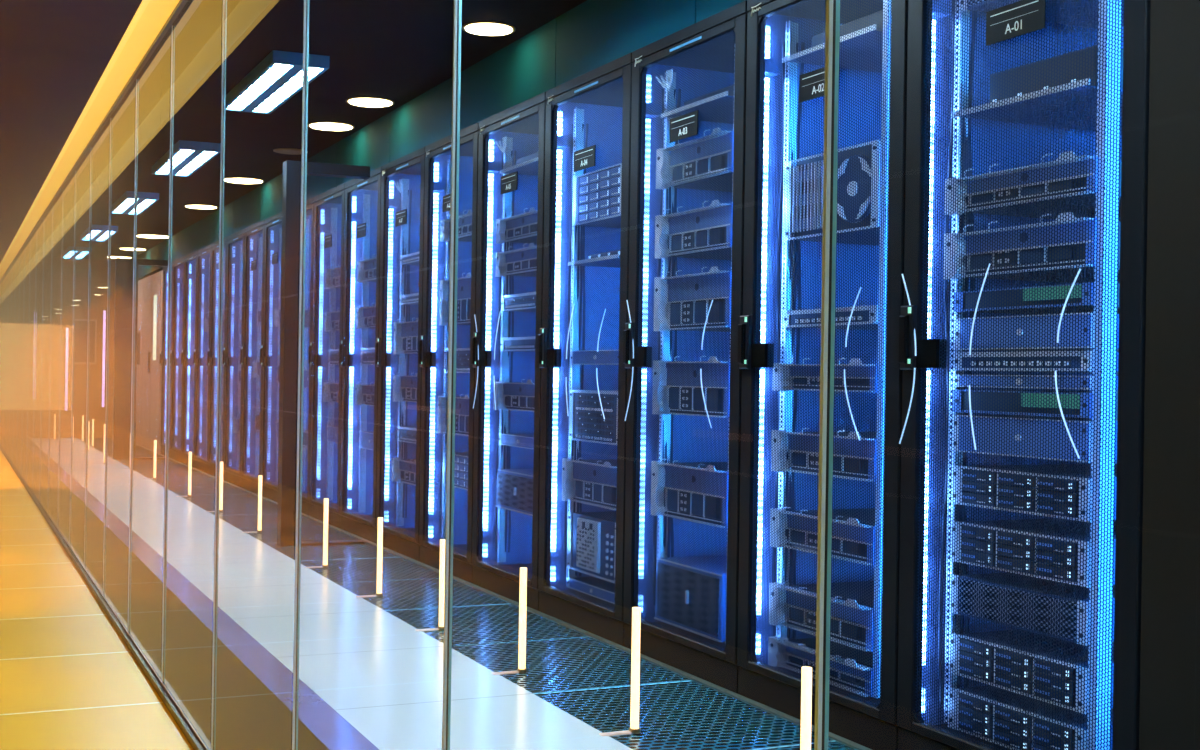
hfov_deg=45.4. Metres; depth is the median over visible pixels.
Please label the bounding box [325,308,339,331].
server
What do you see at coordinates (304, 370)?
server
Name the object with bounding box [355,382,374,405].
server
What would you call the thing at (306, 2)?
mullion
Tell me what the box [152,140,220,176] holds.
light
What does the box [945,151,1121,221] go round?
server
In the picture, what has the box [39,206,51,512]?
glass panel
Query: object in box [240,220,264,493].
rack
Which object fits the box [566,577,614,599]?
server
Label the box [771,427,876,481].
server
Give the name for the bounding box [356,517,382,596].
bollard light
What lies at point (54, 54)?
ceiling
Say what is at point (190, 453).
bollard light
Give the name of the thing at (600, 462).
server
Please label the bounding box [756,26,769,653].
light
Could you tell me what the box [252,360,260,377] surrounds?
server
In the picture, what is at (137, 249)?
recessed light
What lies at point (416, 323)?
server
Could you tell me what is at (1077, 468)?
server
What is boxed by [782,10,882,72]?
shelf
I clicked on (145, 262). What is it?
door frame
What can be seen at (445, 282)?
server
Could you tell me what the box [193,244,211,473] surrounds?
rack
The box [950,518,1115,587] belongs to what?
server
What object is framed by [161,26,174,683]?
glass panel
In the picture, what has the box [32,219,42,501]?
glass panel
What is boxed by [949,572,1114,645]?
server
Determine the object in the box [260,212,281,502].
rack
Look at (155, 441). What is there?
bollard light
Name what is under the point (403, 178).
rack
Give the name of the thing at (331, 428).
server
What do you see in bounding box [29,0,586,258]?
ceiling
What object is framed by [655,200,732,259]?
server
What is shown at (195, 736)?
trim
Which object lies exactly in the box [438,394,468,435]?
server
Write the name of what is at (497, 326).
handle
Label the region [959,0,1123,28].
server
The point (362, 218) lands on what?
rack
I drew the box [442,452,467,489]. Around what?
server
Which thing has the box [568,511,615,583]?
unit
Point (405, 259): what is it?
panel
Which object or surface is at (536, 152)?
shelf
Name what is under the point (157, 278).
storage cabinet
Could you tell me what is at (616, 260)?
shelf
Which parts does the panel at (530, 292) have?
port panel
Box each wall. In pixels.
[0,259,161,437]
[136,0,744,279]
[1139,0,1199,749]
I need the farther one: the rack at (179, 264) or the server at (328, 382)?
the rack at (179, 264)
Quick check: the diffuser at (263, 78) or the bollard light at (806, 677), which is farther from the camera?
the diffuser at (263, 78)
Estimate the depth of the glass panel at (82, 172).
7.01 m
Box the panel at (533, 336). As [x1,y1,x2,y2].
[500,336,534,351]
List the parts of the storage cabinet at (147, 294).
door handle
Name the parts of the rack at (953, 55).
door handle, mounting rail, name plate, mounting rail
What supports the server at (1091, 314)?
in the rack at (953, 55)
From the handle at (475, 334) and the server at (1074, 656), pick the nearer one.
the server at (1074, 656)
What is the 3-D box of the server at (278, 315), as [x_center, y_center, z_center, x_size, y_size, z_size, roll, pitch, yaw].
[-2.078,-0.430,10.752,0.636,0.142,0.487,1,0,-24]
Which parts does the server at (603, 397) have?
port panel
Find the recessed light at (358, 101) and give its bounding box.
[346,97,394,106]
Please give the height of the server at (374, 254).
0.142 m
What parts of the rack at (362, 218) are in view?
door handle, name plate, mounting rail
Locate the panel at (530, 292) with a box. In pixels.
[501,292,535,311]
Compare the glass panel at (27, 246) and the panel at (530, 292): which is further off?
the glass panel at (27, 246)
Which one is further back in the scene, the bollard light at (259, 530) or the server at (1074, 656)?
the bollard light at (259, 530)
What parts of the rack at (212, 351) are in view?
door handle, mounting rail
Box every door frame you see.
[127,259,167,458]
[277,160,369,546]
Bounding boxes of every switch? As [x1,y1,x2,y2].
[953,389,1117,417]
[954,282,1119,314]
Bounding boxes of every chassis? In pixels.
[497,469,532,515]
[654,555,726,641]
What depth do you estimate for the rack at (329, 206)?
9.18 m
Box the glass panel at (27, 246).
[21,239,29,481]
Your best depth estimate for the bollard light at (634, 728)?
3.85 m
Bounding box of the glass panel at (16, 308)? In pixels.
[12,255,18,467]
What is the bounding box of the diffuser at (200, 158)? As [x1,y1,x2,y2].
[178,151,213,173]
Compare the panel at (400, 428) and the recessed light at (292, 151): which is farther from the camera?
the recessed light at (292, 151)
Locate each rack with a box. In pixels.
[159,261,173,457]
[170,256,184,462]
[181,250,196,467]
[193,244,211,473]
[207,237,226,479]
[223,229,244,486]
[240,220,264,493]
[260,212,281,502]
[301,197,314,515]
[308,183,344,527]
[339,167,380,542]
[375,147,425,561]
[418,122,478,583]
[471,92,546,610]
[537,53,633,645]
[623,0,747,693]
[737,0,907,749]
[897,0,1150,749]
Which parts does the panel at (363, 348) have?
port panel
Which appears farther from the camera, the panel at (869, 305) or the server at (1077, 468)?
the panel at (869, 305)
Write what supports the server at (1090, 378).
in the rack at (953, 55)
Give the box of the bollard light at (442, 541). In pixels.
[415,539,444,630]
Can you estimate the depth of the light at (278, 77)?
7.01 m
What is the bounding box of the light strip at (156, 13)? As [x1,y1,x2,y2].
[0,0,179,278]
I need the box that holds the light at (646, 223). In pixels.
[638,75,650,612]
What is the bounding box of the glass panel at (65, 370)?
[57,171,74,545]
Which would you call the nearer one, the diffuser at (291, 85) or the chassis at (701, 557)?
the chassis at (701, 557)
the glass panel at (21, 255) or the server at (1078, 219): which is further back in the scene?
the glass panel at (21, 255)
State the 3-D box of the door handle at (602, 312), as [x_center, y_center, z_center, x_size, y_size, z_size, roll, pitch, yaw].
[0.004,-0.040,5.250,0.004,0.402,0.078,1,0,-25]
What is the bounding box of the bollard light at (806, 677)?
[800,666,811,749]
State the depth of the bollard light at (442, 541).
5.35 m
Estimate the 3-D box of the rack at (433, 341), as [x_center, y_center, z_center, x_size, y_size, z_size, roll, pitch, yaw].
[-0.256,-0.094,7.106,1.106,2.100,0.792,1,0,-24]
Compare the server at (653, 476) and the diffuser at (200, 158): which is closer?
the server at (653, 476)
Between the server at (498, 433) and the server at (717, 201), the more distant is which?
the server at (498, 433)
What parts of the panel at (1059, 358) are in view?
port panel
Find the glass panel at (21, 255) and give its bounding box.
[16,248,23,474]
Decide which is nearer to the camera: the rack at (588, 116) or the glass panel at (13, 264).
the rack at (588, 116)
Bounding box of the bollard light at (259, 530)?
[242,475,261,532]
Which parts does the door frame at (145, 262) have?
post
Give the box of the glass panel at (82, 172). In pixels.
[69,149,89,567]
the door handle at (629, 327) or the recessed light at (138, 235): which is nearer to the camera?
the door handle at (629, 327)
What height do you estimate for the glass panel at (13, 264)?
1.952 m
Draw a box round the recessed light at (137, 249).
[130,248,146,250]
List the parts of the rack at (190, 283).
door handle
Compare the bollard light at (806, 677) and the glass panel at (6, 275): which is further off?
the glass panel at (6, 275)
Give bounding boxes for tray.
[951,79,1122,133]
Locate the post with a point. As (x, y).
(832, 37)
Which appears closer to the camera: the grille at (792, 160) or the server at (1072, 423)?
the server at (1072, 423)
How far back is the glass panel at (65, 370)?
7.81 m
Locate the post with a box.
[814,0,839,749]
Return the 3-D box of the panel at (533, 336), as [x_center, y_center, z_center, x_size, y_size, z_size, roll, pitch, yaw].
[-0.171,-0.133,6.345,0.412,0.060,0.472,1,0,-24]
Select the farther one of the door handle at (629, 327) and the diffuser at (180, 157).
the diffuser at (180, 157)
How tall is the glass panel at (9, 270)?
1.952 m
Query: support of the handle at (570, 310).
attached to the rack at (588, 116)
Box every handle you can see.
[473,314,478,407]
[494,311,500,409]
[566,304,573,415]
[596,309,605,418]
[625,300,633,420]
[700,300,712,427]
[844,287,860,440]
[899,274,916,443]
[969,263,989,449]
[1055,269,1080,458]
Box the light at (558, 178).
[550,111,562,580]
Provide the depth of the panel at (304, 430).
9.96 m
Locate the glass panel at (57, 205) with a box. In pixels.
[47,191,61,527]
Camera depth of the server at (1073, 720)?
3.36 m
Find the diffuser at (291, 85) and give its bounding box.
[256,67,319,109]
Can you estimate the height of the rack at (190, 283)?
2.100 m
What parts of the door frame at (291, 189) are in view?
post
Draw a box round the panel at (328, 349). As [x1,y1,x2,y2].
[328,349,338,361]
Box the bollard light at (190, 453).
[176,452,191,496]
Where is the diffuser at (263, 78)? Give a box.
[229,64,289,107]
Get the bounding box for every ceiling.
[0,0,141,262]
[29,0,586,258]
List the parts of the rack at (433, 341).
door handle, mounting rail, name plate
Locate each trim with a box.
[0,0,149,266]
[0,446,210,749]
[135,444,871,749]
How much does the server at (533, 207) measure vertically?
0.122 m
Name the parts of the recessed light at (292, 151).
lamp glass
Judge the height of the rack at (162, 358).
2.100 m
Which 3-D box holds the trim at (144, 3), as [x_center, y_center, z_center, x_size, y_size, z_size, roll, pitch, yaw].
[-6.004,-1.073,14.290,0.015,0.104,37.000,1,0,-24]
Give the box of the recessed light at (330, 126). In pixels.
[308,122,354,130]
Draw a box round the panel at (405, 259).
[400,254,418,265]
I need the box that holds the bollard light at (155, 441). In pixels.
[143,440,156,478]
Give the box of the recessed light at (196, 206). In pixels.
[184,204,217,208]
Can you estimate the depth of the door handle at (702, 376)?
4.55 m
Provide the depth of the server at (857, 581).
4.13 m
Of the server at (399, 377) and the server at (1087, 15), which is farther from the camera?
the server at (399, 377)
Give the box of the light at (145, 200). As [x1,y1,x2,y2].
[131,191,158,214]
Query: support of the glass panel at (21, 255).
on the trim at (195, 736)
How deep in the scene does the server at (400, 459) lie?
7.81 m
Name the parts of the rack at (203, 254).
door handle, mounting rail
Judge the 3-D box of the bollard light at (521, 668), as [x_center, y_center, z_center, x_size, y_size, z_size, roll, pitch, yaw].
[-0.287,0.788,4.600,0.116,0.336,0.032,1,0,-24]
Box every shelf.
[501,152,537,175]
[571,250,620,267]
[660,85,733,123]
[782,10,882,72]
[951,45,1122,133]
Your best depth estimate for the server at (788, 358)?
4.08 m
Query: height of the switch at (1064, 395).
0.056 m
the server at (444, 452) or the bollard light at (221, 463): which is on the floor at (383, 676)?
the bollard light at (221, 463)
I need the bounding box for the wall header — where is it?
[0,0,202,281]
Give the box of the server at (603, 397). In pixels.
[570,390,617,444]
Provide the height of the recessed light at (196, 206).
0.010 m
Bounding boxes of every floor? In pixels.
[0,450,192,749]
[26,444,378,749]
[70,438,855,749]
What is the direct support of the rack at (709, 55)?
on the floor
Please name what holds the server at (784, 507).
in the rack at (785, 100)
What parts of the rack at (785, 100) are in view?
door handle, mounting rail, name plate, mounting rail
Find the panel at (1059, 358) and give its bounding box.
[953,351,1118,372]
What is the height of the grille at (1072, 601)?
0.083 m
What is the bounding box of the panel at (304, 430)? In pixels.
[302,430,307,448]
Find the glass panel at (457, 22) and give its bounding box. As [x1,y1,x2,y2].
[442,0,461,749]
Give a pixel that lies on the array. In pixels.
(599, 170)
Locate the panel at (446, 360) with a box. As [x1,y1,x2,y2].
[444,348,469,372]
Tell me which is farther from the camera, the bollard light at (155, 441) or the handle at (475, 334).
the bollard light at (155, 441)
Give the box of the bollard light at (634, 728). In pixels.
[599,607,640,735]
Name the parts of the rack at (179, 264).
door handle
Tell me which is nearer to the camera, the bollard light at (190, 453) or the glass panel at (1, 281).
the bollard light at (190, 453)
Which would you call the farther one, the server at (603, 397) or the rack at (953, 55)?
the server at (603, 397)
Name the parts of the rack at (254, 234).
door handle, name plate, mounting rail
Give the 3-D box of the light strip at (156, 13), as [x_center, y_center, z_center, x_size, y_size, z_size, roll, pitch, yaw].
[-5.939,-1.214,14.319,0.125,0.188,37.000,1,0,-24]
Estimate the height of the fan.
0.235 m
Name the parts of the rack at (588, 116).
door handle, mounting rail, name plate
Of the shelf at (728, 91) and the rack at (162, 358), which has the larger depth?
the rack at (162, 358)
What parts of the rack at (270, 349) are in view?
door handle, name plate, mounting rail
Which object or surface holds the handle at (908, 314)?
attached to the rack at (953, 55)
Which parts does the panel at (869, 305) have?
port panel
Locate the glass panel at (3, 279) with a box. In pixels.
[0,276,4,446]
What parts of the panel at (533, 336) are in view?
port panel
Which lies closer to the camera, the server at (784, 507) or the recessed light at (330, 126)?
the server at (784, 507)
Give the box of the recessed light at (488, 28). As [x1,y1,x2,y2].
[462,21,515,35]
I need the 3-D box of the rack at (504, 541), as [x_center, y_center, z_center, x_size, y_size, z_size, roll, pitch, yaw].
[0.076,-0.089,6.378,1.106,2.100,0.792,1,0,-24]
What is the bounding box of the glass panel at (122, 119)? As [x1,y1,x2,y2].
[102,79,138,633]
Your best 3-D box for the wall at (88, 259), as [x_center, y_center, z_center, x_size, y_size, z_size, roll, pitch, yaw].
[-6.684,-0.350,19.535,2.770,2.410,0.100,1,0,-24]
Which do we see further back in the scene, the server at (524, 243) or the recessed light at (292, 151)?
the recessed light at (292, 151)
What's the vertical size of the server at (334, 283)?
0.142 m
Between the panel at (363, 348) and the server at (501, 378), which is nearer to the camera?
the server at (501, 378)
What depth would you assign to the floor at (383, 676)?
4.93 m
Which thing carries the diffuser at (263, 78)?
attached to the light at (278, 77)
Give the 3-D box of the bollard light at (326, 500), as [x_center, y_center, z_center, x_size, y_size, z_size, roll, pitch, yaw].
[-1.377,0.770,6.994,0.116,0.336,0.032,1,0,-24]
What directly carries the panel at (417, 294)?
in the rack at (403, 178)
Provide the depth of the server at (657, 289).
4.81 m
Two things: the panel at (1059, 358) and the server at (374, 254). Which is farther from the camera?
the server at (374, 254)
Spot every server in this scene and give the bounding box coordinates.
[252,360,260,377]
[274,309,279,325]
[303,370,308,387]
[323,382,338,401]
[325,265,340,288]
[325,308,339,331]
[327,428,337,442]
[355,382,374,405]
[356,303,375,328]
[357,254,376,281]
[359,431,373,449]
[392,456,415,485]
[393,375,416,401]
[394,318,417,353]
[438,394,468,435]
[439,273,470,325]
[441,210,471,241]
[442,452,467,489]
[493,378,534,411]
[496,207,536,243]
[496,243,536,276]
[498,433,533,448]
[562,456,616,509]
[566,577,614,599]
[570,350,603,364]
[570,390,617,444]
[651,459,727,527]
[652,356,729,417]
[654,266,731,331]
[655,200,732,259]
[656,128,733,191]
[768,636,872,696]
[769,581,873,651]
[770,507,875,564]
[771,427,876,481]
[773,358,877,391]
[944,212,1120,283]
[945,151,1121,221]
[948,629,1113,714]
[948,685,1112,749]
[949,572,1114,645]
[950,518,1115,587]
[951,463,1116,521]
[952,312,1118,351]
[952,415,1116,462]
[953,374,1117,389]
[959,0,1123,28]
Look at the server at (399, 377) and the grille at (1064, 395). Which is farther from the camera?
the server at (399, 377)
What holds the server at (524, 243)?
in the rack at (504, 541)
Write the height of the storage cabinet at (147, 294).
2.060 m
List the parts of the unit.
socket panel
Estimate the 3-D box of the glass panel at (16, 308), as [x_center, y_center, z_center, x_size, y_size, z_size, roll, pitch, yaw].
[-5.449,-0.125,13.406,0.012,1.952,0.874,1,0,-24]
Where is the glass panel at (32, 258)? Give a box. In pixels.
[26,230,35,491]
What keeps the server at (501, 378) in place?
in the rack at (504, 541)
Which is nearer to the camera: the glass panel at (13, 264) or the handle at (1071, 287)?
the handle at (1071, 287)
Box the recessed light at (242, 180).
[224,177,263,183]
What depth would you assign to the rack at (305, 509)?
9.58 m
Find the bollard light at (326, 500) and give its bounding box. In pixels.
[304,498,328,567]
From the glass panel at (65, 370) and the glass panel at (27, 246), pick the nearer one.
the glass panel at (65, 370)
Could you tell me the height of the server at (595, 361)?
0.055 m
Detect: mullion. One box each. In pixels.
[211,0,226,749]
[292,0,308,749]
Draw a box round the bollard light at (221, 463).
[205,462,222,511]
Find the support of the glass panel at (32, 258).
on the trim at (195, 736)
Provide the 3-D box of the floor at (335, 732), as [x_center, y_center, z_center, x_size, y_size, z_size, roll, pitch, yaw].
[-2.774,0.966,8.359,0.117,0.101,23.500,1,0,-24]
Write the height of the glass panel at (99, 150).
1.952 m
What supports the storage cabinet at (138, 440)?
on the floor
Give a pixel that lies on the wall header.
(183, 11)
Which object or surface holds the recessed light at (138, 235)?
in the ceiling at (398, 51)
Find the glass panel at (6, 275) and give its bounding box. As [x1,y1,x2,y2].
[2,272,7,450]
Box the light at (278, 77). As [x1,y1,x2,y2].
[225,50,329,113]
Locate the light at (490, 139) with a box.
[483,139,493,556]
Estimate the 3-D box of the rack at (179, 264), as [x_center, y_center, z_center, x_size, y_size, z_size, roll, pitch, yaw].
[-3.905,-0.151,15.114,1.106,2.100,0.792,1,0,-24]
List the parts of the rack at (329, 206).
door handle, name plate, mounting rail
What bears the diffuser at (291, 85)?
attached to the light at (278, 77)
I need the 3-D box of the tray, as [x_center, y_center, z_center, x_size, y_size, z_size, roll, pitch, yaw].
[1.206,-0.638,3.451,0.522,0.014,0.470,1,0,-25]
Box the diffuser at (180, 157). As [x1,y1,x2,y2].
[160,150,191,172]
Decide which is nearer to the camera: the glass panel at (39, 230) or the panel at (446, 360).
the panel at (446, 360)
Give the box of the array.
[573,168,621,226]
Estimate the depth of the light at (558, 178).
5.79 m
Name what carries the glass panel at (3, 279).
on the trim at (195, 736)
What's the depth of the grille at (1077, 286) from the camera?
3.25 m
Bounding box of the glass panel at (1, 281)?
[0,281,1,385]
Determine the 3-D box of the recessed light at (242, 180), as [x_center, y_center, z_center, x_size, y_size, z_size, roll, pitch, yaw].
[-2.731,-1.488,10.998,0.314,0.010,0.314,1,0,-24]
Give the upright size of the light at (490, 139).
1.895 m
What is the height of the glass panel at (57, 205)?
1.952 m
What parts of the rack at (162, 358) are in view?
door handle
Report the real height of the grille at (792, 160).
0.195 m
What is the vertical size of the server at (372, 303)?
0.142 m
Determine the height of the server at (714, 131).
0.152 m
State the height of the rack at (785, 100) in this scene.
2.100 m
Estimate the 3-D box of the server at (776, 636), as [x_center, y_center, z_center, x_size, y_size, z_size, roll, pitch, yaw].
[0.888,0.824,4.200,0.636,0.097,0.487,1,0,-24]
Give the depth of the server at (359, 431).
8.50 m
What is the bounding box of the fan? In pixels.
[784,140,880,245]
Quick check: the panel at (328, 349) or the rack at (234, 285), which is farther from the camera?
the rack at (234, 285)
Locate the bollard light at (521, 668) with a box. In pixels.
[492,567,526,674]
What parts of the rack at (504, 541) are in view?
door handle, mounting rail, name plate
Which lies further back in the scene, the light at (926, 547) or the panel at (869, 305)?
the panel at (869, 305)
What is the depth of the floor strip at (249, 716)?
4.45 m
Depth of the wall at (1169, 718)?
2.81 m
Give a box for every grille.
[792,160,823,232]
[957,578,1075,639]
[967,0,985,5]
[1021,393,1079,408]
[1023,285,1080,300]
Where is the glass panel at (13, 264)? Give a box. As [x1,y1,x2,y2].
[8,261,14,461]
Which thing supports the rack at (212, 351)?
on the floor
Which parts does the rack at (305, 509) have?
mounting rail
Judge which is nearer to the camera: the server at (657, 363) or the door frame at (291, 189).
the server at (657, 363)
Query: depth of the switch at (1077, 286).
3.35 m
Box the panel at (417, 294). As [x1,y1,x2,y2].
[401,293,418,304]
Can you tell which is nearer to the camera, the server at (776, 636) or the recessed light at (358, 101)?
the server at (776, 636)
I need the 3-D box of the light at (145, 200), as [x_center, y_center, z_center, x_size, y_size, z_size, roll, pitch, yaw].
[-4.048,-1.486,12.453,0.260,0.055,1.340,1,0,-24]
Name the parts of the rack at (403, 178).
door handle, name plate, mounting rail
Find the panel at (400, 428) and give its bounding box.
[397,426,416,442]
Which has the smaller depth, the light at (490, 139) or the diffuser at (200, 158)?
the light at (490, 139)
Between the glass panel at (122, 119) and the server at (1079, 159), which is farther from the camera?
the glass panel at (122, 119)
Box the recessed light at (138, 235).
[137,234,167,237]
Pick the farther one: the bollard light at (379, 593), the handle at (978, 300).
the bollard light at (379, 593)
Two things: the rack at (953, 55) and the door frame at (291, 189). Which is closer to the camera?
the rack at (953, 55)
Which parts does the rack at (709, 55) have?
door handle, mounting rail, name plate, mounting rail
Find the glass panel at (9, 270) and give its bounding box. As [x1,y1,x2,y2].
[5,267,10,455]
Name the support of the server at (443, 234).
in the rack at (433, 341)
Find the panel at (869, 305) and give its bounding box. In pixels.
[783,305,877,329]
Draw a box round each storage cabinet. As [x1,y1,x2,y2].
[135,278,144,445]
[141,274,153,449]
[150,270,162,453]
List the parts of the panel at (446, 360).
port panel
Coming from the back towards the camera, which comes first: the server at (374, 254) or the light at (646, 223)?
the server at (374, 254)
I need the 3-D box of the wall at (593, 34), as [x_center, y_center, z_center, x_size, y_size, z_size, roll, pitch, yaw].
[-1.645,-1.327,9.129,0.060,0.298,23.996,1,0,-24]
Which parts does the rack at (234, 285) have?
door handle, mounting rail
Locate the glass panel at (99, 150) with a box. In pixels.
[84,119,109,593]
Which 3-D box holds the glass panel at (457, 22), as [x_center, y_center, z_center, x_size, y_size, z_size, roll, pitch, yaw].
[-0.372,-0.045,2.265,0.012,1.952,0.874,1,0,-24]
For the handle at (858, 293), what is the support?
attached to the rack at (785, 100)
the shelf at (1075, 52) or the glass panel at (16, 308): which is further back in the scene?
the glass panel at (16, 308)
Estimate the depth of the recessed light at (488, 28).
6.00 m
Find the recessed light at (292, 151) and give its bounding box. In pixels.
[273,148,307,154]
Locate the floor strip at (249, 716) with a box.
[8,441,328,749]
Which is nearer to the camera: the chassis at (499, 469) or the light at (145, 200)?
the chassis at (499, 469)
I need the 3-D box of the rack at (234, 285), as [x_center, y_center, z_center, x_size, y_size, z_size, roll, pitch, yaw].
[-2.578,-0.131,12.202,1.106,2.100,0.792,1,0,-24]
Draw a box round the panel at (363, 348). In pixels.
[360,348,374,364]
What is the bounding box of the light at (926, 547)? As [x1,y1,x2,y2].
[921,19,935,712]
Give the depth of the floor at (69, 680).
4.69 m
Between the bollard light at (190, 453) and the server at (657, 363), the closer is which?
the server at (657, 363)

